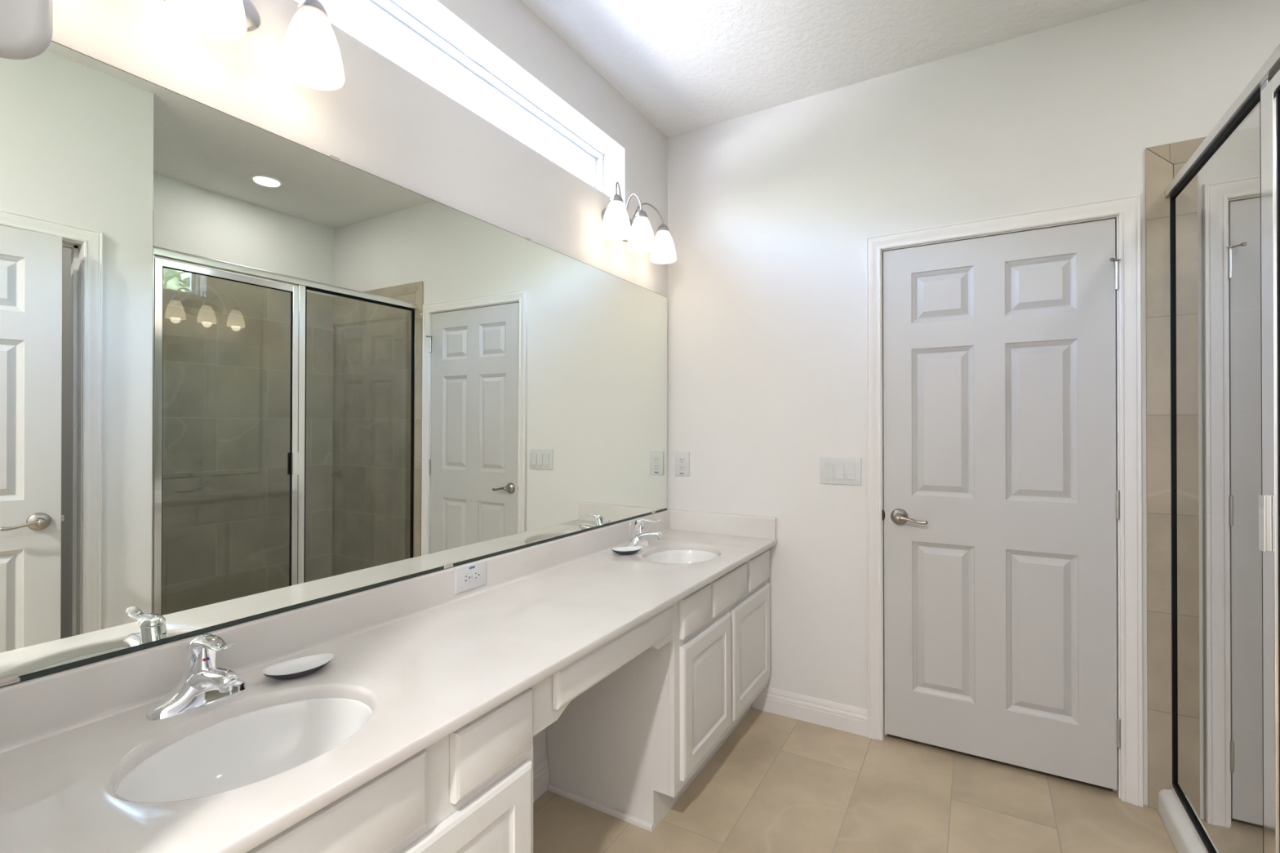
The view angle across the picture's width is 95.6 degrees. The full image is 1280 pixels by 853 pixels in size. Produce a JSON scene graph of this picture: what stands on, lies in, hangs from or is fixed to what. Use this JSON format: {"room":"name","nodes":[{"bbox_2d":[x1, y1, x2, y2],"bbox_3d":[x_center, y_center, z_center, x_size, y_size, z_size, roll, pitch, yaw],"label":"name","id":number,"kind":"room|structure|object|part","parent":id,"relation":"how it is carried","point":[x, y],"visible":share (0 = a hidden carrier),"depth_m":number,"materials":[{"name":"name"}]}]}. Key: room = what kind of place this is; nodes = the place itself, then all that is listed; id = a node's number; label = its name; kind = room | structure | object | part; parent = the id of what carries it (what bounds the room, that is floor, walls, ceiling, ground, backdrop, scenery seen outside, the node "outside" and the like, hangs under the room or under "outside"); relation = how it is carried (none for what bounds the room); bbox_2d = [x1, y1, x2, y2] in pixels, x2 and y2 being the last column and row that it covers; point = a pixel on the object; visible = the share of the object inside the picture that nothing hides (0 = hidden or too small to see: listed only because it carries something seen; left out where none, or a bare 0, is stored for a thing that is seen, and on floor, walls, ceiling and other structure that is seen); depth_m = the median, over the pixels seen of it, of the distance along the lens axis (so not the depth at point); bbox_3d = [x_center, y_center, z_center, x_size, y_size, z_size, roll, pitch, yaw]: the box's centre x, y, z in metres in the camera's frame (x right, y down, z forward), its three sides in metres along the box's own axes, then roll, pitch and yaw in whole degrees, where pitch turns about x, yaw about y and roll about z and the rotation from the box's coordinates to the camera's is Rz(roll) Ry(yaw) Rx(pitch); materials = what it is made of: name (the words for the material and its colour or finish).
{"room":"bathroom","nodes":[
{"label":"bathroom","id":0,"kind":"room"},
{"bbox_2d":[51,0,668,767],"bbox_3d":[-1.071,-0.080,1.067,0.200,2.793,4.720,0,0,30],"label":"wall","id":1,"kind":"structure","parent":0,"point":[385,122],"depth_m":1.75,"materials":[{"name":"white paint"}]},
{"bbox_2d":[164,0,344,90],"bbox_3d":[-0.836,-0.892,1.105,0.171,0.247,0.525,0,0,30],"label":"vanity light","id":2,"kind":"object","parent":1,"relation":"attached to","point":[311,56],"visible":1,"depth_m":1.22,"materials":[{"name":"white glass"}]},
{"bbox_3d":[-0.815,-0.835,1.093,0.123,0.132,0.123,0,0,30],"label":"lamp shade","id":3,"kind":"part","parent":2,"relation":"part of","materials":[{"name":"white glass"}]},
{"bbox_3d":[-0.815,-0.848,1.093,0.051,0.098,0.051,0,0,30],"label":"bulb","id":4,"kind":"part","parent":2,"relation":"part of","materials":[{"name":"white glass"}]},
{"bbox_3d":[-0.714,-0.835,1.267,0.123,0.132,0.123,0,0,30],"label":"lamp shade","id":5,"kind":"part","parent":2,"relation":"part of","materials":[{"name":"white glass"}]},
{"bbox_3d":[-0.714,-0.848,1.267,0.051,0.098,0.051,0,0,30],"label":"bulb","id":6,"kind":"part","parent":2,"relation":"part of","materials":[{"name":"white glass"}]},
{"bbox_2d":[0,40,666,688],"bbox_3d":[-0.508,-0.118,1.819,0.012,1.076,2.558,0,0,30],"label":"wall mirror","id":7,"kind":"object","parent":1,"relation":"attached to","point":[248,371],"visible":1,"depth_m":1.25,"materials":[{"name":"grey mirror"}]},
{"bbox_2d":[0,509,671,753],"bbox_3d":[-0.497,0.469,1.820,0.028,0.098,2.596,0,0,30],"label":"backsplash","id":8,"kind":"structure","parent":1,"relation":"attached to","point":[36,709],"depth_m":1.26,"materials":[{"name":"stone"}]},
{"bbox_2d":[347,0,603,192],"bbox_3d":[-0.643,-1.115,1.907,0.070,0.257,1.768,0,0,30],"label":"window","id":9,"kind":"structure","parent":1,"relation":"in","point":[386,12],"depth_m":2.02,"materials":[{"name":"white paint"}]},
{"bbox_2d":[533,758,549,802],"bbox_3d":[-0.506,1.262,1.817,0.013,0.110,0.678,0,0,30],"label":"baseboard","id":10,"kind":"structure","parent":1,"relation":"attached to","point":[540,771],"depth_m":2.07,"materials":[{"name":"white paint"}]},
{"bbox_2d":[600,182,676,263],"bbox_3d":[-0.015,-0.890,2.515,0.171,0.247,0.525,0,0,30],"label":"vanity light","id":11,"kind":"object","parent":1,"relation":"attached to","point":[638,234],"visible":1,"depth_m":2.46,"materials":[{"name":"white glass"}]},
{"bbox_3d":[-0.095,-0.834,2.329,0.123,0.132,0.123,0,0,30],"label":"lamp shade","id":12,"kind":"part","parent":11,"relation":"part of","materials":[{"name":"white glass"}]},
{"bbox_3d":[-0.089,-0.940,2.424,0.019,0.148,0.198,0,0,2],"label":"lamp arm","id":13,"kind":"part","parent":11,"relation":"part of","materials":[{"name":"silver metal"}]},
{"bbox_3d":[-0.034,-0.935,2.526,0.100,0.157,0.008,0,0,30],"label":"lamp arm","id":14,"kind":"part","parent":11,"relation":"part of","materials":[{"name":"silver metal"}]},
{"bbox_3d":[0.006,-0.833,2.502,0.123,0.132,0.123,0,0,30],"label":"lamp shade","id":15,"kind":"part","parent":11,"relation":"part of","materials":[{"name":"white glass"}]},
{"bbox_3d":[0.028,-0.939,2.624,0.198,0.148,0.019,0,0,-31],"label":"lamp arm","id":16,"kind":"part","parent":11,"relation":"part of","materials":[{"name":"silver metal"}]},
{"bbox_3d":[0.107,-0.833,2.676,0.123,0.132,0.123,0,0,30],"label":"lamp shade","id":17,"kind":"part","parent":11,"relation":"part of","materials":[{"name":"white glass"}]},
{"bbox_2d":[520,0,1145,137],"bbox_3d":[0.209,-1.531,0.323,3.170,0.100,4.720,0,0,30],"label":"ceiling","id":18,"kind":"structure","parent":0,"point":[686,65],"depth_m":2.20,"materials":[{"name":"white paint"}]},
{"bbox_2d":[533,707,1178,852],"bbox_3d":[0.215,1.362,0.316,3.170,0.100,4.720,0,0,30],"label":"floor","id":19,"kind":"structure","parent":0,"point":[777,784],"depth_m":1.99,"materials":[{"name":"tile"}]},
{"bbox_2d":[246,686,533,852],"bbox_3d":[-0.686,0.928,0.983,0.538,0.775,0.962,0,0,30],"label":"vanity cabinet","id":20,"kind":"object","parent":19,"relation":"on","point":[470,790],"visible":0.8,"depth_m":1.06,"materials":[{"name":"white paint"}]},
{"bbox_3d":[-0.461,0.625,0.855,0.018,0.130,0.350,0,0,30],"label":"drawer","id":21,"kind":"part","parent":20,"relation":"part of","materials":[{"name":"white paint"}]},
{"bbox_3d":[-0.480,0.862,0.859,0.019,0.645,0.953,0,0,30],"label":"frame","id":22,"kind":"part","parent":20,"relation":"part of","materials":[{"name":"white paint"}]},
{"bbox_3d":[-0.342,0.932,1.056,0.018,0.433,0.428,0,0,30],"label":"cabinet door","id":23,"kind":"part","parent":20,"relation":"part of","materials":[{"name":"white paint"}]},
{"bbox_3d":[-0.287,0.625,1.152,0.018,0.130,0.214,0,0,30],"label":"drawer","id":24,"kind":"part","parent":20,"relation":"part of","materials":[{"name":"white paint"}]},
{"bbox_2d":[546,549,769,831],"bbox_3d":[0.134,0.930,2.391,0.538,0.775,0.974,0,0,30],"label":"vanity cabinet","id":25,"kind":"object","parent":19,"relation":"on","point":[628,747],"visible":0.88,"depth_m":1.99,"materials":[{"name":"white paint"}]},
{"bbox_2d":[0,509,777,852],"bbox_3d":[-0.266,0.480,1.685,0.564,0.121,2.596,0,0,30],"label":"countertop","id":26,"kind":"structure","parent":25,"relation":"on","point":[428,660],"depth_m":1.13,"materials":[{"name":"stone"}]},
{"bbox_2d":[146,633,246,720],"bbox_3d":[-0.815,0.451,1.065,0.142,0.130,0.157,0,0,-28],"label":"faucet","id":27,"kind":"object","parent":26,"relation":"on","point":[202,683],"visible":1,"depth_m":1.06,"materials":[{"name":"silver metal"}]},
{"bbox_3d":[-0.790,0.434,1.067,0.149,0.096,0.055,0,0,30],"label":"lever handle","id":28,"kind":"part","parent":27,"relation":"part of","materials":[{"name":"silver metal"}]},
{"bbox_3d":[-0.780,0.468,1.061,0.129,0.059,0.045,0,0,30],"label":"spout","id":29,"kind":"part","parent":27,"relation":"part of","materials":[{"name":"silver metal"}]},
{"bbox_2d":[114,697,372,802],"bbox_3d":[-0.642,0.608,0.978,0.310,0.136,0.383,0,0,30],"label":"sink basin","id":30,"kind":"object","parent":26,"relation":"in","point":[246,748],"visible":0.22,"depth_m":1.07,"materials":[{"name":"white ceramic"}]},
{"bbox_2d":[262,653,333,679],"bbox_3d":[-0.710,0.504,1.207,0.132,0.024,0.080,0,0,-44],"label":"soap dish","id":31,"kind":"object","parent":26,"relation":"on","point":[307,665],"visible":1,"depth_m":1.21,"materials":[{"name":"grey ceramic"}]},
{"bbox_2d":[454,560,486,594],"bbox_3d":[-0.515,0.459,1.772,0.008,0.076,0.124,0,0,30],"label":"outlet","id":32,"kind":"object","parent":26,"relation":"attached to","point":[469,576],"visible":1,"depth_m":1.76,"materials":[{"name":"white plastic"}]},
{"bbox_2d":[463,572,471,583],"bbox_3d":[-0.523,0.459,1.754,0.003,0.034,0.027,0,0,30],"label":"receptacle","id":33,"kind":"object","parent":32,"relation":"attached to","point":[467,575],"depth_m":1.75,"materials":[{"name":"grey plastic"}]},
{"bbox_2d":[473,569,479,581],"bbox_3d":[-0.503,0.459,1.788,0.003,0.034,0.027,0,0,30],"label":"receptacle","id":34,"kind":"object","parent":32,"relation":"attached to","point":[476,572],"depth_m":1.79,"materials":[{"name":"grey plastic"}]},
{"bbox_2d":[611,546,642,555],"bbox_3d":[-0.054,0.506,2.357,0.132,0.024,0.080,0,0,-22],"label":"soap dish","id":35,"kind":"object","parent":26,"relation":"on","point":[633,549],"visible":1,"depth_m":2.37,"materials":[{"name":"grey ceramic"}]},
{"bbox_3d":[-0.054,0.506,2.357,0.131,0.022,0.080,0,0,-22],"label":"dish","id":36,"kind":"part","parent":35,"relation":"part of","materials":[{"name":"grey ceramic"}]},
{"bbox_2d":[625,517,662,547],"bbox_3d":[0.000,0.453,2.465,0.142,0.130,0.157,0,0,-28],"label":"faucet","id":37,"kind":"object","parent":26,"relation":"on","point":[637,537],"visible":0.94,"depth_m":2.46,"materials":[{"name":"silver metal"}]},
{"bbox_3d":[0.025,0.435,2.467,0.149,0.096,0.055,0,0,30],"label":"lever handle","id":38,"kind":"part","parent":37,"relation":"part of","materials":[{"name":"silver metal"}]},
{"bbox_3d":[0.035,0.470,2.461,0.129,0.059,0.045,0,0,30],"label":"spout","id":39,"kind":"part","parent":37,"relation":"part of","materials":[{"name":"silver metal"}]},
{"bbox_2d":[644,549,719,563],"bbox_3d":[0.171,0.609,2.373,0.310,0.136,0.383,0,0,30],"label":"sink basin","id":40,"kind":"object","parent":26,"relation":"in","point":[681,556],"visible":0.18,"depth_m":2.53,"materials":[{"name":"white ceramic"}]},
{"bbox_3d":[-0.144,1.307,1.994,0.428,0.019,0.009,0,0,30],"label":"shoe moulding","id":41,"kind":"part","parent":25,"relation":"part of","materials":[{"name":"white paint"}]},
{"bbox_2d":[533,604,674,736],"bbox_3d":[-0.062,0.609,1.559,0.038,0.137,0.678,0,0,30],"label":"apron","id":42,"kind":"object","parent":25,"relation":"attached to","point":[552,695],"visible":0.83,"depth_m":1.43,"materials":[{"name":"white paint"}]},
{"bbox_3d":[-0.048,0.599,1.563,0.018,0.090,0.570,0,0,30],"label":"drawer","id":43,"kind":"part","parent":42,"relation":"part of","materials":[{"name":"white paint"}]},
{"bbox_3d":[0.193,0.626,1.977,0.018,0.130,0.227,0,0,30],"label":"drawer","id":44,"kind":"part","parent":25,"relation":"part of","materials":[{"name":"white paint"}]},
{"bbox_3d":[0.241,0.933,2.057,0.018,0.433,0.415,0,0,30],"label":"cabinet door","id":45,"kind":"part","parent":25,"relation":"part of","materials":[{"name":"white paint"}]},
{"bbox_3d":[0.344,0.864,2.274,0.019,0.645,0.964,0,0,30],"label":"frame","id":46,"kind":"part","parent":25,"relation":"part of","materials":[{"name":"white paint"}]},
{"bbox_3d":[0.350,0.626,2.246,0.018,0.130,0.349,0,0,30],"label":"drawer","id":47,"kind":"part","parent":25,"relation":"part of","materials":[{"name":"white paint"}]},
{"bbox_3d":[0.475,0.933,2.460,0.018,0.433,0.454,0,0,30],"label":"cabinet door","id":48,"kind":"part","parent":25,"relation":"part of","materials":[{"name":"white paint"}]},
{"bbox_3d":[0.522,0.627,2.541,0.018,0.130,0.267,0,0,30],"label":"drawer","id":49,"kind":"part","parent":25,"relation":"part of","materials":[{"name":"white paint"}]},
{"bbox_2d":[1158,788,1205,852],"bbox_3d":[1.825,1.265,1.115,0.962,0.092,1.454,0,0,30],"label":"shower curb","id":50,"kind":"object","parent":19,"relation":"on","point":[1185,840],"visible":0.46,"depth_m":1.83,"materials":[{"name":"white stone"}]},
{"bbox_2d":[1164,44,1279,852],"bbox_3d":[1.444,0.199,1.338,0.060,2.042,1.456,0,0,30],"label":"shower enclosure","id":51,"kind":"object","parent":50,"relation":"on","point":[1224,201],"visible":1,"depth_m":1.53,"materials":[{"name":"clear glass"}]},
{"bbox_3d":[1.442,-0.802,1.340,0.040,0.040,1.456,0,0,30],"label":"header rail","id":52,"kind":"part","parent":51,"relation":"part of","materials":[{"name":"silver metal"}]},
{"bbox_3d":[1.407,0.214,1.274,0.060,0.124,0.030,0,0,30],"label":"pull handle","id":53,"kind":"part","parent":51,"relation":"part of","materials":[{"name":"silver metal"}]},
{"bbox_3d":[1.429,0.213,1.311,0.020,1.989,0.036,0,0,30],"label":"strike post","id":54,"kind":"part","parent":51,"relation":"part of","materials":[{"name":"silver metal"}]},
{"bbox_3d":[1.254,0.214,1.012,0.024,1.965,0.652,0,0,30],"label":"shower door frame","id":55,"kind":"part","parent":51,"relation":"part of","materials":[{"name":"silver metal"}]},
{"bbox_3d":[1.253,0.210,1.011,0.006,1.885,0.584,0,0,30],"label":"door pane","id":56,"kind":"part","parent":51,"relation":"part of","materials":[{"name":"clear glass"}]},
{"bbox_2d":[667,0,1279,805],"bbox_3d":[1.456,-0.082,2.256,2.970,2.793,0.120,0,0,30],"label":"wall","id":57,"kind":"structure","parent":0,"point":[772,211],"depth_m":2.52,"materials":[{"name":"white paint"}]},
{"bbox_2d":[675,452,689,476],"bbox_3d":[0.211,0.189,2.907,0.079,0.120,0.008,0,0,30],"label":"outlet","id":58,"kind":"object","parent":57,"relation":"attached to","point":[682,459],"visible":1,"depth_m":2.90,"materials":[{"name":"white plastic"}]},
{"bbox_2d":[678,465,684,471],"bbox_3d":[0.210,0.208,2.905,0.034,0.027,0.003,0,0,30],"label":"receptacle","id":59,"kind":"object","parent":58,"relation":"attached to","point":[681,468],"depth_m":2.90,"materials":[{"name":"grey plastic"}]},
{"bbox_2d":[678,457,684,462],"bbox_3d":[0.210,0.169,2.905,0.034,0.027,0.003,0,0,30],"label":"receptacle","id":60,"kind":"object","parent":58,"relation":"attached to","point":[680,460],"depth_m":2.90,"materials":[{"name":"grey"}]},
{"bbox_2d":[752,686,866,737],"bbox_3d":[0.748,1.262,2.590,0.508,0.110,0.013,0,0,30],"label":"baseboard","id":61,"kind":"structure","parent":57,"relation":"attached to","point":[851,719],"depth_m":2.57,"materials":[{"name":"white paint"}]},
{"bbox_2d":[819,457,861,485],"bbox_3d":[0.870,0.194,2.521,0.173,0.118,0.013,0,0,30],"label":"light switch","id":62,"kind":"object","parent":57,"relation":"attached to","point":[833,470],"visible":1,"depth_m":2.52,"materials":[{"name":"white plastic"}]},
{"bbox_2d":[866,194,1143,807],"bbox_3d":[1.370,0.255,2.269,0.898,2.118,0.180,0,0,30],"label":"door","id":63,"kind":"structure","parent":57,"relation":"in","point":[1004,359],"depth_m":2.21,"materials":[{"name":"white paint"}]},
{"bbox_3d":[1.025,0.373,2.444,0.018,0.046,0.013,0,0,30],"label":"strike plate","id":64,"kind":"part","parent":63,"relation":"part of","materials":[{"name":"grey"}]},
{"bbox_3d":[1.097,0.378,2.345,0.122,0.031,0.031,0,0,30],"label":"lever","id":65,"kind":"part","parent":63,"relation":"part of","materials":[{"name":"silver metal"}]},
{"bbox_2d":[1145,148,1173,809],"bbox_3d":[1.785,0.175,1.989,0.071,2.276,0.010,0,0,30],"label":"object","id":66,"kind":"structure","parent":57,"relation":"attached to","point":[1158,171],"depth_m":1.99,"materials":[{"name":"tile"}]},
{"bbox_2d":[1146,136,1206,164],"bbox_3d":[2.181,-0.929,1.760,0.992,0.072,0.010,0,0,30],"label":"trim","id":67,"kind":"structure","parent":57,"relation":"attached to","point":[1180,152],"depth_m":1.96,"materials":[{"name":"tile"}]},
{"bbox_2d":[1173,162,1186,178],"bbox_3d":[2.215,0.210,1.739,0.920,2.203,0.010,0,0,30],"label":"tiled wall","id":68,"kind":"structure","parent":57,"relation":"attached to","point":[1176,167],"depth_m":1.97,"materials":[{"name":"beige tile"}]},
{"bbox_3d":[-0.911,-0.082,0.487,0.660,2.793,0.120,0,0,30],"label":"wall","id":69,"kind":"structure","parent":0,"visible":0},
{"bbox_2d":[0,0,53,59],"bbox_3d":[-0.804,-0.575,0.610,0.262,0.300,0.066,0,0,-25],"label":"wall fixture","id":70,"kind":"object","parent":69,"relation":"attached to","point":[26,26],"visible":1,"depth_m":0.66,"materials":[{"name":"grey glass"}]}
]}

